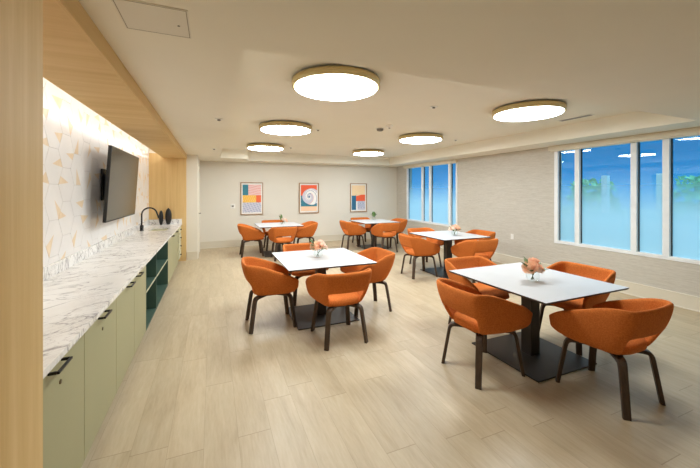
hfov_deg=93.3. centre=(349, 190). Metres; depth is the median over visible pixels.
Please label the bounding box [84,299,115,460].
base cabinet
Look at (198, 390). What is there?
floor
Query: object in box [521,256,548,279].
flower arrangement
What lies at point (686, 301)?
baseboard
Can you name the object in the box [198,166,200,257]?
door
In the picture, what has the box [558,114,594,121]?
ceiling vent
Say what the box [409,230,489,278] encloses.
dining table
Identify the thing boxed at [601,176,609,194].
post
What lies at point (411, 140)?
diffuser
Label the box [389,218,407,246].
armchair
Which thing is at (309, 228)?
armchair
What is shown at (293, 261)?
dining table
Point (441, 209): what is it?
window
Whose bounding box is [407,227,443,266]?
armchair
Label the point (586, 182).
bush
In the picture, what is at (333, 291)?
armchair
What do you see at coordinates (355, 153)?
diffuser
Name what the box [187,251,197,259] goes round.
baseboard
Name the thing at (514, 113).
diffuser
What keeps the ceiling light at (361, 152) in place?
attached to the ceiling
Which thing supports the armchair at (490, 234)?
on the floor
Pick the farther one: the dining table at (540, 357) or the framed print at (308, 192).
the framed print at (308, 192)
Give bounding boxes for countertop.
[43,219,181,378]
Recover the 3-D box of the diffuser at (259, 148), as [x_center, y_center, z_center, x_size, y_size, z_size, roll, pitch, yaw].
[-1.984,-0.992,7.763,0.794,0.015,0.794,0,0,-23]
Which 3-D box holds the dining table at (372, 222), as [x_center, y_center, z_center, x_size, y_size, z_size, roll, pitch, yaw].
[0.684,1.230,9.447,1.070,0.740,1.130,0,0,-23]
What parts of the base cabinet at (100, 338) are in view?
handle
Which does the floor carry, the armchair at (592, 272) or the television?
the armchair at (592, 272)
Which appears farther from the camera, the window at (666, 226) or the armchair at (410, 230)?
the armchair at (410, 230)
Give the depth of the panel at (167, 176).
7.46 m
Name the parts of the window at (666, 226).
pane, pane, pane, pane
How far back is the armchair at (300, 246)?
4.94 m
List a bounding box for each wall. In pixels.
[43,77,148,266]
[186,155,199,259]
[200,161,396,241]
[397,147,699,296]
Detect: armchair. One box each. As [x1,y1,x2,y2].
[237,224,264,257]
[241,257,298,334]
[262,220,283,250]
[268,226,296,260]
[282,243,328,305]
[293,221,317,243]
[305,268,371,350]
[339,220,365,249]
[340,247,394,316]
[351,217,370,244]
[371,223,398,251]
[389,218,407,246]
[398,233,439,278]
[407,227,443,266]
[436,278,532,389]
[444,256,508,323]
[451,238,498,282]
[454,229,495,260]
[540,261,615,355]
[549,298,673,420]
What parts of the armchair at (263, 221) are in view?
leg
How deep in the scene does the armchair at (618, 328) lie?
2.43 m
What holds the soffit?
attached to the ceiling
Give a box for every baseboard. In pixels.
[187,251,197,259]
[200,232,395,248]
[402,232,699,311]
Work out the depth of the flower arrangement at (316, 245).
4.26 m
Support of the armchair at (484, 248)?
on the floor
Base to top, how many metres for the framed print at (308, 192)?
0.944 m
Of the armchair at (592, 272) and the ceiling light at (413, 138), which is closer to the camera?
the armchair at (592, 272)
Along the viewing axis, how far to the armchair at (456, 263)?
3.94 m
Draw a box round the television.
[101,145,138,222]
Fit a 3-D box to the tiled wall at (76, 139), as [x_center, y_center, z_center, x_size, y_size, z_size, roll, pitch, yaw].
[-3.098,0.270,3.802,0.200,2.660,7.600,0,0,-23]
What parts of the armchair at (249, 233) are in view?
leg, leg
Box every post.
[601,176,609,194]
[656,173,661,194]
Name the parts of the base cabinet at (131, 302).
door, door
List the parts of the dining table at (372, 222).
plate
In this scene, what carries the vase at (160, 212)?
on the countertop
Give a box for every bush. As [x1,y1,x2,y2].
[570,178,617,194]
[673,175,699,195]
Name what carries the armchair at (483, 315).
on the floor
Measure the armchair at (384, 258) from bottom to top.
0.774 m
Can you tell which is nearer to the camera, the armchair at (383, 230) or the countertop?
the countertop
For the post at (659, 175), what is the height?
2.100 m
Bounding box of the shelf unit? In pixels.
[146,241,167,329]
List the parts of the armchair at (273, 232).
leg, seat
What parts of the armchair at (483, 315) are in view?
leg, seat, leg, leg, leg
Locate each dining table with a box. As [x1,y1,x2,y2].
[254,222,303,256]
[272,248,376,329]
[349,219,399,248]
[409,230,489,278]
[449,262,628,382]
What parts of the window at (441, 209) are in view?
pane, pane, pane, pane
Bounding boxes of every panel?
[0,0,42,467]
[111,0,191,38]
[149,153,185,260]
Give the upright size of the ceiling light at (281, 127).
0.103 m
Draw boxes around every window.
[407,162,457,226]
[554,135,699,264]
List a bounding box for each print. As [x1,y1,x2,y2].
[240,182,262,214]
[299,183,318,212]
[350,183,366,211]
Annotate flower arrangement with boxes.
[309,239,327,256]
[448,224,461,233]
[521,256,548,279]
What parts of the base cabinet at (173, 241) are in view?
door, door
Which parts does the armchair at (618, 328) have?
leg, leg, seat, leg, leg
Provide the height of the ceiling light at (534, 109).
0.103 m
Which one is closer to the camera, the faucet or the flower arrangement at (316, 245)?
the flower arrangement at (316, 245)
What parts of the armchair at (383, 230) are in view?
seat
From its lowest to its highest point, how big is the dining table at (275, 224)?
0.740 m
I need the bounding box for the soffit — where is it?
[43,0,186,158]
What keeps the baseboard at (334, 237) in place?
attached to the wall at (220, 181)
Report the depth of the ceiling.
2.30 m
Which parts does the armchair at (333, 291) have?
leg, leg, seat, leg, leg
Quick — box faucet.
[140,207,158,230]
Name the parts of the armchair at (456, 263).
seat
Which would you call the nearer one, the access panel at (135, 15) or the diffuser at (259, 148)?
the access panel at (135, 15)
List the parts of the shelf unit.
shelf, shelf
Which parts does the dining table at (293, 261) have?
plate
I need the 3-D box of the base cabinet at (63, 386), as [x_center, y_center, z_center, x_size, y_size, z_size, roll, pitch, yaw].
[-1.605,1.185,1.363,0.680,0.830,0.792,0,0,-23]
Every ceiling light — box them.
[247,143,283,150]
[259,120,311,134]
[292,66,379,100]
[352,149,383,155]
[399,133,442,143]
[492,100,566,120]
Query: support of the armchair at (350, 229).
on the floor
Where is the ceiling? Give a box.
[78,0,699,166]
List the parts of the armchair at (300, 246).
leg, seat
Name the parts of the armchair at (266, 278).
leg, leg, leg, leg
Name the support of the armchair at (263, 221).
on the floor
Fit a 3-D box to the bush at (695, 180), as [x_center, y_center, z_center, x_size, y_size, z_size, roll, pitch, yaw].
[6.249,0.750,5.845,1.289,2.104,1.269,0,0,-23]
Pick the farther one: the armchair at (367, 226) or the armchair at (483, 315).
the armchair at (367, 226)
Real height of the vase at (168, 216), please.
0.362 m
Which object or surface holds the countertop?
on the base cabinet at (63, 386)
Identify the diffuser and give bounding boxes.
[248,146,282,150]
[261,126,309,134]
[354,152,382,155]
[400,137,440,143]
[494,106,563,120]
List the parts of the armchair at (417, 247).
leg, leg, seat, leg, leg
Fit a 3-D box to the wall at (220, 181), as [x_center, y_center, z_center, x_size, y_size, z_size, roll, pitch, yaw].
[-1.200,0.330,10.467,6.476,2.540,0.150,0,0,-23]
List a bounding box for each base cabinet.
[43,334,83,467]
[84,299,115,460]
[116,265,145,392]
[151,229,178,283]
[178,227,181,260]
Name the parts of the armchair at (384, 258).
leg, leg, leg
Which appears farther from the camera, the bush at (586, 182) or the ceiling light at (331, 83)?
the bush at (586, 182)
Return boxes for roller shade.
[403,159,457,168]
[548,127,699,151]
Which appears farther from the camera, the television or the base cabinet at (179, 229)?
the base cabinet at (179, 229)
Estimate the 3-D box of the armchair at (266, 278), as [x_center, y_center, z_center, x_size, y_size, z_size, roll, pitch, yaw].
[-0.987,1.213,3.998,0.621,0.774,0.648,0,0,-23]
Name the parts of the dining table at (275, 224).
plate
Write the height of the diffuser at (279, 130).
0.015 m
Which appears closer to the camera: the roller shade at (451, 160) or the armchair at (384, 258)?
the armchair at (384, 258)
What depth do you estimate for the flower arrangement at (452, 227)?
6.36 m
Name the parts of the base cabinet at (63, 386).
handle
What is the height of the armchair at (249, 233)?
0.774 m
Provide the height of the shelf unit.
0.830 m
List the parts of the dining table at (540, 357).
plate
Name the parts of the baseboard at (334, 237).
cap moulding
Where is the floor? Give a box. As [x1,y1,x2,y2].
[81,237,699,467]
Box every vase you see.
[159,210,162,224]
[165,208,171,223]
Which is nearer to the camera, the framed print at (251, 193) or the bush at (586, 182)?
the bush at (586, 182)
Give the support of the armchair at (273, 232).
on the floor
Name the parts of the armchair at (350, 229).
leg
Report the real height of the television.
0.892 m
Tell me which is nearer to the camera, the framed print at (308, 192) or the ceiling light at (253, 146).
the ceiling light at (253, 146)
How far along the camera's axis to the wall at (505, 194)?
6.76 m
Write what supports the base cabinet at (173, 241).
on the floor
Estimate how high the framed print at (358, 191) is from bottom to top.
0.944 m
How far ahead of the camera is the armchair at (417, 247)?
6.05 m
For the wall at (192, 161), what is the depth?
7.68 m
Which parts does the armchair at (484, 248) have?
seat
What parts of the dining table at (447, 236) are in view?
plate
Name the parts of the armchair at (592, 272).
leg, seat, leg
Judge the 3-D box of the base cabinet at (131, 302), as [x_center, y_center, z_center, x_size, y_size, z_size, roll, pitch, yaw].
[-2.240,1.185,2.890,0.680,0.830,1.186,0,0,-23]
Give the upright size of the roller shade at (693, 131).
0.103 m

